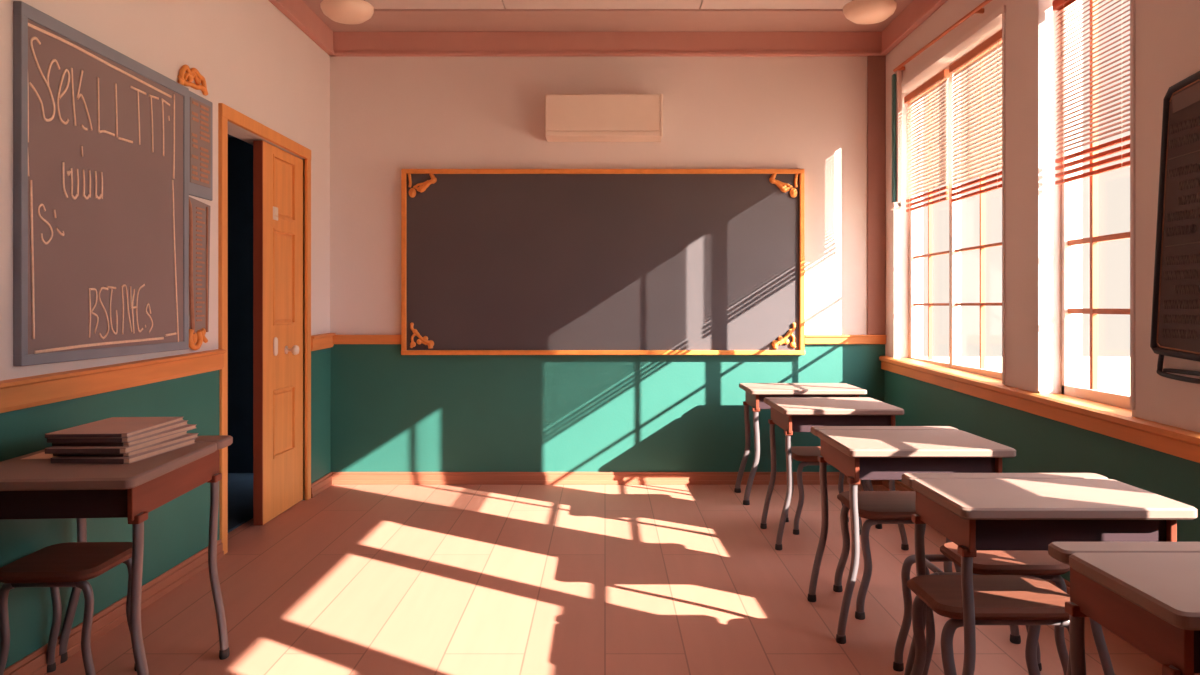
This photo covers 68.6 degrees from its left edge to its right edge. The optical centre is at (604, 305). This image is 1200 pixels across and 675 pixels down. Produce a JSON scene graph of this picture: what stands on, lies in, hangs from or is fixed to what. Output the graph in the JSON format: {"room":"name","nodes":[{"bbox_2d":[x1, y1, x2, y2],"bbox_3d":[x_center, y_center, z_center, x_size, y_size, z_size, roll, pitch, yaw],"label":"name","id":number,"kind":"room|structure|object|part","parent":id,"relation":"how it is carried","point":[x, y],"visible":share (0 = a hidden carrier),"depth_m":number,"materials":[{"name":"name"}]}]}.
{"room":"classroom","nodes":[
{"label":"classroom","id":0,"kind":"room"},
{"bbox_2d":[0,0,329,499],"bbox_3d":[-2.083,-0.347,2.114,0.150,3.294,8.627,0,0,0],"label":"wall","id":1,"kind":"structure","parent":0,"point":[253,60],"depth_m":4.51,"materials":[{"name":"beige paint"}]},
{"bbox_2d":[13,1,188,365],"bbox_3d":[-1.993,-0.415,3.584,0.030,1.240,1.201,0,0,0],"label":"chalkboard","id":2,"kind":"object","parent":1,"relation":"attached to","point":[101,136],"visible":1,"depth_m":3.41,"materials":[{"name":"blue paint"}]},
{"bbox_2d":[0,349,225,412],"bbox_3d":[-1.987,0.326,1.185,0.042,0.206,6.770,0,0,0],"label":"trim","id":3,"kind":"structure","parent":1,"relation":"attached to","point":[31,391],"depth_m":3.44,"materials":[{"name":"orange wood"}]},
{"bbox_2d":[3,539,223,674],"bbox_3d":[-1.990,1.255,1.185,0.024,0.090,6.770,0,0,0],"label":"baseboard","id":4,"kind":"structure","parent":1,"relation":"attached to","point":[104,621],"depth_m":3.57,"materials":[{"name":"brown wood"}]},
{"bbox_2d":[0,348,330,668],"bbox_3d":[-2.005,0.764,2.114,0.006,1.073,8.627,0,0,0],"label":"wainscoting","id":5,"kind":"structure","parent":1,"relation":"attached to","point":[176,530],"depth_m":3.61,"materials":[{"name":"green paint"}]},
{"bbox_2d":[178,64,207,95],"bbox_3d":[-1.996,-1.096,4.266,0.024,0.124,0.286,0,0,0],"label":"ornament","id":6,"kind":"object","parent":1,"relation":"attached to","point":[191,74],"visible":0.98,"depth_m":4.24,"materials":[{"name":"orange wood"}]},
{"bbox_2d":[189,197,209,349],"bbox_3d":[-1.996,-0.155,4.325,0.028,0.744,0.263,0,0,0],"label":"strip","id":7,"kind":"object","parent":1,"relation":"attached to","point":[199,212],"visible":0.92,"depth_m":4.33,"materials":[{"name":"grey paper"}]},
{"bbox_2d":[189,91,212,200],"bbox_3d":[-1.999,-0.785,4.333,0.018,0.500,0.283,0,0,0],"label":"chart","id":8,"kind":"object","parent":1,"relation":"attached to","point":[200,109],"visible":0.94,"depth_m":4.34,"materials":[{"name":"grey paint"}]},
{"bbox_2d":[218,103,310,553],"bbox_3d":[-2.047,0.122,5.263,0.222,2.355,1.385,0,0,0],"label":"door","id":9,"kind":"structure","parent":1,"relation":"in","point":[278,253],"depth_m":5.34,"materials":[{"name":"orange wood"}]},
{"bbox_3d":[-2.022,-0.734,5.535,0.020,0.381,0.370,0,0,0],"label":"panel","id":10,"kind":"part","parent":9,"relation":"part of","materials":[{"name":"orange wood"}]},
{"bbox_3d":[-2.022,-0.178,5.535,0.020,0.594,0.370,0,0,0],"label":"panel","id":11,"kind":"part","parent":9,"relation":"part of","materials":[{"name":"orange wood"}]},
{"bbox_3d":[-2.022,0.722,5.535,0.020,0.419,0.370,0,0,0],"label":"panel","id":12,"kind":"part","parent":9,"relation":"part of","materials":[{"name":"orange wood"}]},
{"bbox_3d":[-1.976,0.278,5.560,0.080,0.064,0.064,0,0,0],"label":"knob","id":13,"kind":"part","parent":9,"relation":"part of","materials":[{"name":"white paint"}]},
{"bbox_2d":[269,0,334,56],"bbox_3d":[-1.984,-1.907,2.114,0.047,0.173,8.627,0,0,0],"label":"trim","id":14,"kind":"structure","parent":1,"relation":"attached to","point":[298,12],"depth_m":5.86,"materials":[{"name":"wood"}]},
{"bbox_2d":[311,472,332,497],"bbox_3d":[-1.990,1.255,6.191,0.024,0.090,0.472,0,0,0],"label":"baseboard","id":15,"kind":"structure","parent":1,"relation":"attached to","point":[325,482],"depth_m":6.16,"materials":[{"name":"brown wood"}]},
{"bbox_2d":[311,333,335,350],"bbox_3d":[-1.987,0.251,6.189,0.042,0.111,0.468,0,0,0],"label":"trim","id":16,"kind":"structure","parent":1,"relation":"attached to","point":[320,341],"depth_m":6.16,"materials":[{"name":"orange wood"}]},
{"bbox_2d":[228,134,252,532],"bbox_3d":[-2.883,-0.050,5.263,1.450,2.700,3.245,0,0,0],"label":"doorway","id":17,"kind":"structure","parent":0,"point":[240,153],"depth_m":6.79,"materials":[{"name":"paint"}]},
{"bbox_2d":[330,57,866,334],"bbox_3d":[0.043,-0.347,6.502,4.403,3.294,0.150,0,0,0],"label":"wall","id":18,"kind":"structure","parent":0,"point":[389,115],"depth_m":6.43,"materials":[{"name":"beige paint"}]},
{"bbox_2d":[401,169,804,354],"bbox_3d":[-0.015,-0.320,6.389,2.921,1.348,0.064,0,0,0],"label":"blackboard","id":19,"kind":"object","parent":18,"relation":"attached to","point":[494,261],"visible":1,"depth_m":6.39,"materials":[{"name":"stone"}]},
{"bbox_2d":[545,94,662,141],"bbox_3d":[-0.007,-1.345,6.311,0.831,0.301,0.232,0,0,0],"label":"air conditioner","id":20,"kind":"object","parent":18,"relation":"attached to","point":[568,117],"visible":1,"depth_m":6.20,"materials":[{"name":"white paint"}]},
{"bbox_2d":[332,472,882,484],"bbox_3d":[0.018,1.255,6.409,4.053,0.090,0.024,0,0,0],"label":"baseboard","id":21,"kind":"structure","parent":18,"relation":"attached to","point":[338,478],"depth_m":6.40,"materials":[{"name":"brown wood"}]},
{"bbox_2d":[331,344,884,471],"bbox_3d":[0.018,0.775,6.424,4.053,1.050,0.006,0,0,0],"label":"wainscoting","id":22,"kind":"structure","parent":18,"relation":"attached to","point":[391,411],"depth_m":6.42,"materials":[{"name":"green paint"}]},
{"bbox_2d":[330,32,885,56],"bbox_3d":[0.018,-1.907,6.404,4.053,0.173,0.047,0,0,0],"label":"trim","id":23,"kind":"structure","parent":18,"relation":"attached to","point":[345,44],"depth_m":6.39,"materials":[{"name":"wood"}]},
{"bbox_2d":[333,335,885,343],"bbox_3d":[0.018,0.244,6.408,4.053,0.068,0.038,0,0,0],"label":"trim","id":24,"kind":"structure","parent":18,"relation":"attached to","point":[337,339],"depth_m":6.40,"materials":[{"name":"orange wood"}]},
{"bbox_2d":[867,56,885,334],"bbox_3d":[1.980,-0.811,6.417,0.130,2.043,0.020,0,0,0],"label":"trim","id":25,"kind":"structure","parent":18,"relation":"attached to","point":[876,65],"depth_m":6.41,"materials":[{"name":"paint"}]},
{"bbox_2d":[44,485,1161,674],"bbox_3d":[-0.982,1.360,2.114,6.453,0.120,8.927,0,0,0],"label":"floor","id":26,"kind":"structure","parent":0,"point":[347,579],"depth_m":3.98,"materials":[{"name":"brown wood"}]},
{"bbox_2d":[0,542,135,674],"bbox_3d":[-1.815,1.075,2.990,0.344,0.450,0.380,0,0,-2],"label":"stool","id":27,"kind":"object","parent":26,"relation":"on","point":[70,564],"visible":0.76,"depth_m":2.87,"materials":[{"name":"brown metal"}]},
{"bbox_3d":[-1.944,1.086,2.842,0.072,0.405,0.037,0,0,-15],"label":"leg","id":28,"kind":"part","parent":27,"relation":"part of","materials":[{"name":"grey metal"}]},
{"bbox_3d":[-1.815,0.898,2.990,0.215,0.024,0.305,0,0,-2],"label":"seat frame","id":29,"kind":"part","parent":27,"relation":"part of","materials":[{"name":"grey metal"}]},
{"bbox_3d":[-1.954,1.086,3.128,0.072,0.405,0.037,0,0,11],"label":"leg","id":30,"kind":"part","parent":27,"relation":"part of","materials":[{"name":"grey metal"}]},
{"bbox_3d":[-1.815,0.867,2.990,0.327,0.034,0.380,0,0,-2],"label":"seat","id":31,"kind":"part","parent":27,"relation":"part of","materials":[{"name":"brown wood"}]},
{"bbox_3d":[-1.676,1.086,2.852,0.072,0.405,0.037,0,0,11],"label":"leg","id":32,"kind":"part","parent":27,"relation":"part of","materials":[{"name":"grey metal"}]},
{"bbox_3d":[-1.686,1.086,3.138,0.072,0.405,0.037,0,0,-15],"label":"leg","id":33,"kind":"part","parent":27,"relation":"part of","materials":[{"name":"grey metal"}]},
{"bbox_2d":[0,435,232,674],"bbox_3d":[-1.680,0.900,2.965,0.613,0.800,0.860,0,0,-4],"label":"school desk","id":34,"kind":"object","parent":26,"relation":"on","point":[29,488],"visible":0.89,"depth_m":2.66,"materials":[{"name":"laminate"}]},
{"bbox_3d":[-1.658,0.587,2.651,0.459,0.104,0.024,0,0,-4],"label":"panel","id":35,"kind":"part","parent":34,"relation":"part of","materials":[{"name":"brown wood"}]},
{"bbox_3d":[-1.964,0.959,3.241,0.096,0.658,0.048,0,0,-34],"label":"leg","id":36,"kind":"part","parent":34,"relation":"part of","materials":[{"name":"grey metal"}]},
{"bbox_2d":[51,438,195,463],"bbox_3d":[-1.625,0.491,2.999,0.256,0.017,0.421,0,0,2],"label":"notebook","id":37,"kind":"object","parent":34,"relation":"on","point":[58,459],"visible":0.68,"depth_m":2.80,"materials":[{"name":"paper"}]},
{"bbox_2d":[53,433,198,456],"bbox_3d":[-1.633,0.475,3.030,0.256,0.015,0.421,0,0,4],"label":"notebook","id":38,"kind":"object","parent":37,"relation":"on","point":[189,436],"visible":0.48,"depth_m":2.92,"materials":[{"name":"paper"}]},
{"bbox_2d":[45,431,186,453],"bbox_3d":[-1.643,0.458,2.990,0.256,0.018,0.421,0,0,0],"label":"notebook","id":39,"kind":"object","parent":38,"relation":"on","point":[53,449],"visible":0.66,"depth_m":2.78,"materials":[{"name":"paper"}]},
{"bbox_2d":[52,424,196,445],"bbox_3d":[-1.635,0.441,3.025,0.256,0.014,0.421,0,0,3],"label":"notebook","id":40,"kind":"object","parent":39,"relation":"on","point":[189,426],"visible":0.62,"depth_m":2.88,"materials":[{"name":"paper"}]},
{"bbox_2d":[47,420,187,442],"bbox_3d":[-1.647,0.426,3.005,0.256,0.016,0.421,0,0,-1],"label":"notebook","id":41,"kind":"object","parent":40,"relation":"on","point":[184,422],"visible":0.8,"depth_m":2.80,"materials":[{"name":"paper"}]},
{"bbox_2d":[45,417,182,437],"bbox_3d":[-1.655,0.411,2.999,0.256,0.013,0.421,0,0,-3],"label":"notebook","id":42,"kind":"object","parent":41,"relation":"on","point":[113,426],"visible":1,"depth_m":2.93,"materials":[{"name":"paper"}]},
{"bbox_3d":[-1.394,0.959,2.656,0.096,0.658,0.048,0,0,26],"label":"leg","id":43,"kind":"part","parent":34,"relation":"part of","materials":[{"name":"grey metal"}]},
{"bbox_3d":[-1.443,0.589,2.982,0.016,0.109,0.712,0,0,-4],"label":"panel","id":44,"kind":"part","parent":34,"relation":"part of","materials":[{"name":"red wood"}]},
{"bbox_3d":[-1.438,0.959,3.277,0.096,0.658,0.048,0,0,26],"label":"leg","id":45,"kind":"part","parent":34,"relation":"part of","materials":[{"name":"grey metal"}]},
{"bbox_2d":[734,383,867,504],"bbox_3d":[1.325,0.922,5.970,0.847,0.755,0.520,0,0,0],"label":"school desk","id":46,"kind":"object","parent":26,"relation":"on","point":[755,393],"visible":0.71,"depth_m":5.77,"materials":[{"name":"laminate"}]},
{"bbox_3d":[0.962,0.979,6.149,0.114,0.621,0.033,0,0,-14],"label":"leg","id":47,"kind":"part","parent":46,"relation":"part of","materials":[{"name":"grey metal"}]},
{"bbox_3d":[0.997,0.629,5.970,0.021,0.102,0.430,0,0,0],"label":"panel","id":48,"kind":"part","parent":46,"relation":"part of","materials":[{"name":"red wood"}]},
{"bbox_3d":[0.962,0.979,5.772,0.114,0.621,0.033,0,0,-14],"label":"leg","id":49,"kind":"part","parent":46,"relation":"part of","materials":[{"name":"grey metal"}]},
{"bbox_3d":[1.325,0.627,5.780,0.634,0.098,0.014,0,0,0],"label":"panel","id":50,"kind":"part","parent":46,"relation":"part of","materials":[{"name":"brown wood"}]},
{"bbox_3d":[1.688,0.979,5.772,0.114,0.621,0.033,0,0,14],"label":"leg","id":51,"kind":"part","parent":46,"relation":"part of","materials":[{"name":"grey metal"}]},
{"bbox_2d":[785,446,861,534],"bbox_3d":[1.270,1.075,5.160,0.400,0.450,0.361,0,0,0],"label":"stool","id":52,"kind":"object","parent":26,"relation":"on","point":[808,455],"visible":0.39,"depth_m":5.02,"materials":[{"name":"brown wood"}]},
{"bbox_3d":[1.114,1.086,5.296,0.082,0.405,0.035,0,0,11],"label":"leg","id":53,"kind":"part","parent":52,"relation":"part of","materials":[{"name":"grey metal"}]},
{"bbox_3d":[1.114,1.086,5.024,0.082,0.405,0.035,0,0,-11],"label":"leg","id":54,"kind":"part","parent":52,"relation":"part of","materials":[{"name":"grey metal"}]},
{"bbox_3d":[1.270,0.867,5.160,0.380,0.034,0.361,0,0,0],"label":"seat","id":55,"kind":"part","parent":52,"relation":"part of","materials":[{"name":"brown wood"}]},
{"bbox_3d":[1.270,0.898,5.160,0.250,0.024,0.290,0,0,0],"label":"seat frame","id":56,"kind":"part","parent":52,"relation":"part of","materials":[{"name":"brown wood"}]},
{"bbox_3d":[1.426,1.086,5.296,0.082,0.405,0.035,0,0,-11],"label":"leg","id":57,"kind":"part","parent":52,"relation":"part of","materials":[{"name":"grey metal"}]},
{"bbox_3d":[1.426,1.086,5.024,0.082,0.405,0.035,0,0,11],"label":"leg","id":58,"kind":"part","parent":52,"relation":"part of","materials":[{"name":"grey metal"}]},
{"bbox_2d":[760,397,908,549],"bbox_3d":[1.265,0.922,4.950,0.713,0.755,0.620,0,0,0],"label":"school desk","id":59,"kind":"object","parent":26,"relation":"on","point":[791,414],"visible":0.71,"depth_m":4.71,"materials":[{"name":"laminate"}]},
{"bbox_3d":[0.959,0.979,5.163,0.099,0.621,0.038,0,0,-20],"label":"leg","id":60,"kind":"part","parent":59,"relation":"part of","materials":[{"name":"grey metal"}]},
{"bbox_3d":[0.989,0.629,4.950,0.018,0.102,0.513,0,0,0],"label":"panel","id":61,"kind":"part","parent":59,"relation":"part of","materials":[{"name":"red wood"}]},
{"bbox_3d":[0.959,0.979,4.714,0.099,0.621,0.038,0,0,-20],"label":"leg","id":62,"kind":"part","parent":59,"relation":"part of","materials":[{"name":"grey metal"}]},
{"bbox_3d":[1.265,0.627,4.723,0.534,0.098,0.017,0,0,0],"label":"panel","id":63,"kind":"part","parent":59,"relation":"part of","materials":[{"name":"brown wood"}]},
{"bbox_3d":[1.571,0.979,5.163,0.099,0.621,0.038,0,0,20],"label":"leg","id":64,"kind":"part","parent":59,"relation":"part of","materials":[{"name":"grey metal"}]},
{"bbox_3d":[1.541,0.629,4.950,0.018,0.102,0.513,0,0,0],"label":"panel","id":65,"kind":"part","parent":59,"relation":"part of","materials":[{"name":"red wood"}]},
{"bbox_3d":[1.571,0.979,4.714,0.099,0.621,0.038,0,0,20],"label":"leg","id":66,"kind":"part","parent":59,"relation":"part of","materials":[{"name":"grey metal"}]},
{"bbox_2d":[833,491,952,619],"bbox_3d":[1.265,1.075,3.840,0.448,0.450,0.437,0,0,0],"label":"stool","id":67,"kind":"object","parent":26,"relation":"on","point":[878,507],"visible":0.52,"depth_m":3.71,"materials":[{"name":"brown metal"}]},
{"bbox_3d":[1.091,1.086,4.005,0.093,0.405,0.043,0,0,11],"label":"leg","id":68,"kind":"part","parent":67,"relation":"part of","materials":[{"name":"grey metal"}]},
{"bbox_3d":[1.091,1.086,3.675,0.093,0.405,0.043,0,0,-11],"label":"leg","id":69,"kind":"part","parent":67,"relation":"part of","materials":[{"name":"grey metal"}]},
{"bbox_3d":[1.265,0.867,3.840,0.426,0.034,0.437,0,0,0],"label":"seat","id":70,"kind":"part","parent":67,"relation":"part of","materials":[{"name":"brown wood"}]},
{"bbox_3d":[1.265,0.898,3.840,0.280,0.024,0.351,0,0,0],"label":"seat frame","id":71,"kind":"part","parent":67,"relation":"part of","materials":[{"name":"grey metal"}]},
{"bbox_3d":[1.439,1.086,4.005,0.093,0.405,0.043,0,0,-11],"label":"leg","id":72,"kind":"part","parent":67,"relation":"part of","materials":[{"name":"grey metal"}]},
{"bbox_3d":[1.439,1.086,3.675,0.093,0.405,0.043,0,0,11],"label":"leg","id":73,"kind":"part","parent":67,"relation":"part of","materials":[{"name":"grey metal"}]},
{"bbox_2d":[808,426,1020,643],"bbox_3d":[1.250,0.922,3.670,0.713,0.755,0.660,0,0,0],"label":"school desk","id":74,"kind":"object","parent":26,"relation":"on","point":[858,452],"visible":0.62,"depth_m":3.42,"materials":[{"name":"laminate"}]},
{"bbox_3d":[0.944,0.979,3.897,0.100,0.621,0.040,0,0,-21],"label":"leg","id":75,"kind":"part","parent":74,"relation":"part of","materials":[{"name":"grey metal"}]},
{"bbox_3d":[0.974,0.629,3.670,0.018,0.102,0.546,0,0,0],"label":"panel","id":76,"kind":"part","parent":74,"relation":"part of","materials":[{"name":"red wood"}]},
{"bbox_3d":[0.944,0.979,3.419,0.100,0.621,0.040,0,0,-21],"label":"leg","id":77,"kind":"part","parent":74,"relation":"part of","materials":[{"name":"grey metal"}]},
{"bbox_3d":[1.250,0.627,3.429,0.534,0.098,0.018,0,0,0],"label":"panel","id":78,"kind":"part","parent":74,"relation":"part of","materials":[{"name":"brown wood"}]},
{"bbox_3d":[1.556,0.979,3.897,0.100,0.621,0.040,0,0,21],"label":"leg","id":79,"kind":"part","parent":74,"relation":"part of","materials":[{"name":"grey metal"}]},
{"bbox_3d":[1.526,0.629,3.670,0.018,0.102,0.546,0,0,0],"label":"panel","id":80,"kind":"part","parent":74,"relation":"part of","materials":[{"name":"red wood"}]},
{"bbox_3d":[1.556,0.979,3.419,0.100,0.621,0.040,0,0,21],"label":"leg","id":81,"kind":"part","parent":74,"relation":"part of","materials":[{"name":"grey metal"}]},
{"bbox_2d":[893,542,1069,674],"bbox_3d":[1.295,1.075,3.030,0.530,0.450,0.304,0,0,0],"label":"stool","id":82,"kind":"object","parent":26,"relation":"on","point":[1035,563],"visible":0.56,"depth_m":2.94,"materials":[{"name":"brown wood"}]},
{"bbox_3d":[1.074,1.086,3.137,0.082,0.405,0.035,0,0,11],"label":"leg","id":83,"kind":"part","parent":82,"relation":"part of","materials":[{"name":"grey metal"}]},
{"bbox_3d":[1.074,1.086,2.923,0.082,0.405,0.035,0,0,-11],"label":"leg","id":84,"kind":"part","parent":82,"relation":"part of","materials":[{"name":"grey metal"}]},
{"bbox_3d":[1.295,0.898,3.030,0.380,0.024,0.233,0,0,0],"label":"seat frame","id":85,"kind":"part","parent":82,"relation":"part of","materials":[{"name":"brown wood"}]},
{"bbox_3d":[1.370,0.867,3.030,0.360,0.034,0.304,0,0,0],"label":"seat","id":86,"kind":"part","parent":82,"relation":"part of","materials":[{"name":"brown wood"}]},
{"bbox_3d":[1.516,1.086,3.137,0.082,0.405,0.035,0,0,-11],"label":"leg","id":87,"kind":"part","parent":82,"relation":"part of","materials":[{"name":"grey metal"}]},
{"bbox_3d":[1.516,1.086,2.923,0.082,0.405,0.035,0,0,11],"label":"leg","id":88,"kind":"part","parent":82,"relation":"part of","materials":[{"name":"grey metal"}]},
{"bbox_2d":[907,575,1070,674],"bbox_3d":[1.160,1.075,2.630,0.464,0.450,0.323,0,0,0],"label":"stool","id":89,"kind":"object","parent":26,"relation":"on","point":[1034,602],"visible":0.81,"depth_m":2.58,"materials":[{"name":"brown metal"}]},
{"bbox_3d":[0.979,1.086,2.752,0.095,0.405,0.032,0,0,8],"label":"leg","id":90,"kind":"part","parent":89,"relation":"part of","materials":[{"name":"grey metal"}]},
{"bbox_3d":[0.979,1.086,2.508,0.095,0.405,0.032,0,0,-8],"label":"leg","id":91,"kind":"part","parent":89,"relation":"part of","materials":[{"name":"grey metal"}]},
{"bbox_3d":[1.160,0.867,2.630,0.441,0.034,0.323,0,0,0],"label":"seat","id":92,"kind":"part","parent":89,"relation":"part of","materials":[{"name":"brown wood"}]},
{"bbox_3d":[1.160,0.898,2.630,0.290,0.024,0.259,0,0,0],"label":"seat frame","id":93,"kind":"part","parent":89,"relation":"part of","materials":[{"name":"grey metal"}]},
{"bbox_3d":[1.341,1.086,2.752,0.095,0.405,0.032,0,0,-8],"label":"leg","id":94,"kind":"part","parent":89,"relation":"part of","materials":[{"name":"grey metal"}]},
{"bbox_3d":[1.341,1.086,2.508,0.095,0.405,0.032,0,0,8],"label":"leg","id":95,"kind":"part","parent":89,"relation":"part of","materials":[{"name":"grey metal"}]},
{"bbox_2d":[902,473,1196,674],"bbox_3d":[1.285,0.922,2.625,0.713,0.755,0.510,0,0,0],"label":"school desk","id":96,"kind":"object","parent":26,"relation":"on","point":[974,511],"visible":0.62,"depth_m":2.43,"materials":[{"name":"laminate"}]},
{"bbox_3d":[0.979,0.979,2.800,0.096,0.621,0.032,0,0,-16],"label":"leg","id":97,"kind":"part","parent":96,"relation":"part of","materials":[{"name":"grey metal"}]},
{"bbox_3d":[1.009,0.629,2.625,0.018,0.102,0.422,0,0,0],"label":"panel","id":98,"kind":"part","parent":96,"relation":"part of","materials":[{"name":"red wood"}]},
{"bbox_3d":[0.979,0.979,2.431,0.096,0.621,0.032,0,0,-16],"label":"leg","id":99,"kind":"part","parent":96,"relation":"part of","materials":[{"name":"grey metal"}]},
{"bbox_3d":[1.285,0.627,2.439,0.534,0.098,0.014,0,0,0],"label":"panel","id":100,"kind":"part","parent":96,"relation":"part of","materials":[{"name":"brown wood"}]},
{"bbox_3d":[1.591,0.979,2.800,0.096,0.621,0.032,0,0,16],"label":"leg","id":101,"kind":"part","parent":96,"relation":"part of","materials":[{"name":"grey metal"}]},
{"bbox_3d":[1.561,0.629,2.625,0.018,0.102,0.422,0,0,0],"label":"panel","id":102,"kind":"part","parent":96,"relation":"part of","materials":[{"name":"red wood"}]},
{"bbox_2d":[1048,542,1199,674],"bbox_3d":[1.340,0.922,1.800,0.713,0.755,0.480,0,0,0],"label":"school desk","id":103,"kind":"object","parent":26,"relation":"on","point":[1147,594],"visible":1,"depth_m":1.80,"materials":[{"name":"laminate"}]},
{"bbox_3d":[1.034,0.979,1.965,0.096,0.621,0.030,0,0,-15],"label":"leg","id":104,"kind":"part","parent":103,"relation":"part of","materials":[{"name":"grey metal"}]},
{"bbox_3d":[1.064,0.629,1.800,0.018,0.102,0.397,0,0,0],"label":"panel","id":105,"kind":"part","parent":103,"relation":"part of","materials":[{"name":"red wood"}]},
{"bbox_3d":[1.340,0.627,1.625,0.534,0.098,0.013,0,0,0],"label":"panel","id":106,"kind":"part","parent":103,"relation":"part of","materials":[{"name":"brown wood"}]},
{"bbox_2d":[302,0,912,31],"bbox_3d":[0.043,-2.044,2.114,4.403,0.100,8.927,0,0,0],"label":"ceiling","id":107,"kind":"structure","parent":0,"point":[388,15],"depth_m":6.04,"materials":[{"name":"paint"}]},
{"bbox_2d":[320,0,373,23],"bbox_3d":[-1.522,-1.839,5.200,0.306,0.310,0.306,0,0,0],"label":"ceiling lamp","id":108,"kind":"object","parent":107,"relation":"hanging from","point":[340,11],"visible":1,"depth_m":5.12,"materials":[{"name":"white glass"}]},
{"bbox_2d":[843,0,896,23],"bbox_3d":[1.563,-1.839,5.200,0.306,0.310,0.306,0,0,0],"label":"ceiling lamp","id":109,"kind":"object","parent":107,"relation":"hanging from","point":[856,11],"visible":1,"depth_m":5.11,"materials":[{"name":"white glass"}]},
{"bbox_2d":[885,0,1199,432],"bbox_3d":[2.145,-0.347,2.114,0.200,3.294,8.927,0,0,0],"label":"wall","id":110,"kind":"structure","parent":0,"point":[1167,32],"depth_m":4.14,"materials":[{"name":"beige paint"}]},
{"bbox_2d":[881,0,947,55],"bbox_3d":[2.022,-1.907,2.114,0.047,0.173,8.627,0,0,0],"label":"trim","id":111,"kind":"structure","parent":110,"relation":"attached to","point":[916,12],"depth_m":5.85,"materials":[{"name":"wood"}]},
{"bbox_2d":[893,0,991,71],"bbox_3d":[2.014,-1.591,4.680,0.061,0.083,2.760,0,0,0],"label":"curtain rod","id":112,"kind":"object","parent":110,"relation":"attached to","point":[979,9],"visible":1,"depth_m":5.12,"materials":[{"name":"wood"}]},
{"bbox_2d":[890,70,901,209],"bbox_3d":[2.009,-1.143,6.082,0.062,0.955,0.085,0,0,0],"label":"pole","id":113,"kind":"object","parent":112,"relation":"hanging from","point":[896,204],"visible":1,"depth_m":6.04,"materials":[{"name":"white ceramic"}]},
{"bbox_2d":[893,5,1005,383],"bbox_3d":[2.040,-0.568,5.361,0.014,1.935,1.750,0,0,0],"label":"trim","id":114,"kind":"structure","parent":110,"relation":"attached to","point":[1001,11],"depth_m":4.51,"materials":[{"name":"beige paint"}]},
{"bbox_2d":[909,30,1001,379],"bbox_3d":[2.167,-0.532,5.361,0.055,1.935,1.690,0,0,0],"label":"window","id":115,"kind":"structure","parent":110,"relation":"in","point":[955,250],"depth_m":5.43,"materials":[{"name":"glass"}]},
{"bbox_2d":[904,70,950,211],"bbox_3d":[2.105,-1.054,5.770,0.044,0.801,0.720,0,0,0],"label":"window blind","id":116,"kind":"object","parent":115,"relation":"attached to","point":[941,78],"visible":1,"depth_m":5.73,"materials":[{"name":"plastic"}]},
{"bbox_3d":[2.091,-1.035,6.040,0.002,0.760,0.002,0,0,0],"label":"lift cord","id":117,"kind":"part","parent":116,"relation":"part of","materials":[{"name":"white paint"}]},
{"bbox_3d":[2.091,-1.035,5.500,0.002,0.760,0.002,0,0,0],"label":"lift cord","id":118,"kind":"part","parent":116,"relation":"part of","materials":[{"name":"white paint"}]},
{"bbox_2d":[949,29,1001,201],"bbox_3d":[2.105,-1.042,4.965,0.044,0.826,0.730,0,0,0],"label":"window blind","id":119,"kind":"object","parent":115,"relation":"attached to","point":[994,42],"visible":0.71,"depth_m":4.96,"materials":[{"name":"plastic"}]},
{"bbox_3d":[2.091,-1.022,4.690,0.002,0.785,0.002,0,0,0],"label":"lift cord","id":120,"kind":"part","parent":119,"relation":"part of","materials":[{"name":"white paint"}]},
{"bbox_2d":[879,356,1199,462],"bbox_3d":[2.095,0.508,2.112,0.190,0.290,8.625,0,0,0],"label":"trim","id":121,"kind":"structure","parent":110,"relation":"attached to","point":[1105,419],"depth_m":3.87,"materials":[{"name":"orange wood"}]},
{"bbox_2d":[882,480,1199,674],"bbox_3d":[2.027,1.255,2.114,0.024,0.090,8.627,0,0,0],"label":"baseboard","id":122,"kind":"structure","parent":110,"relation":"attached to","point":[899,486],"depth_m":5.90,"materials":[{"name":"brown wood"}]},
{"bbox_2d":[884,370,1199,581],"bbox_3d":[2.042,0.870,2.114,0.006,0.860,8.627,0,0,0],"label":"wainscoting","id":123,"kind":"structure","parent":110,"relation":"attached to","point":[1041,444],"depth_m":4.07,"materials":[{"name":"green paint"}]},
{"bbox_2d":[1036,0,1134,409],"bbox_3d":[2.040,-0.568,3.776,0.014,1.935,0.782,0,0,0],"label":"trim","id":124,"kind":"structure","parent":110,"relation":"attached to","point":[1132,2],"depth_m":3.41,"materials":[{"name":"beige paint"}]},
{"bbox_2d":[1062,0,1131,409],"bbox_3d":[2.170,-0.520,3.776,0.050,1.960,0.722,0,0,0],"label":"window","id":125,"kind":"structure","parent":110,"relation":"in","point":[1093,393],"depth_m":4.11,"materials":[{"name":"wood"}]},
{"bbox_2d":[1052,0,1129,184],"bbox_3d":[2.105,-0.992,3.785,0.044,0.856,0.630,0,0,0],"label":"window blind","id":126,"kind":"object","parent":125,"relation":"attached to","point":[1057,5],"visible":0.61,"depth_m":3.80,"materials":[{"name":"white paint"}]},
{"bbox_2d":[1150,71,1199,383],"bbox_3d":[2.023,-0.268,3.103,0.044,1.064,0.306,0,0,0],"label":"blackboard","id":127,"kind":"object","parent":110,"relation":"attached to","point":[1175,322],"visible":1,"depth_m":3.10,"materials":[{"name":"black"}]},
{"bbox_2d":[1156,354,1199,383],"bbox_3d":[2.022,0.216,3.080,0.043,0.095,0.257,0,0,0],"label":"chalk tray","id":128,"kind":"object","parent":127,"relation":"on","point":[1195,357],"depth_m":3.08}
]}

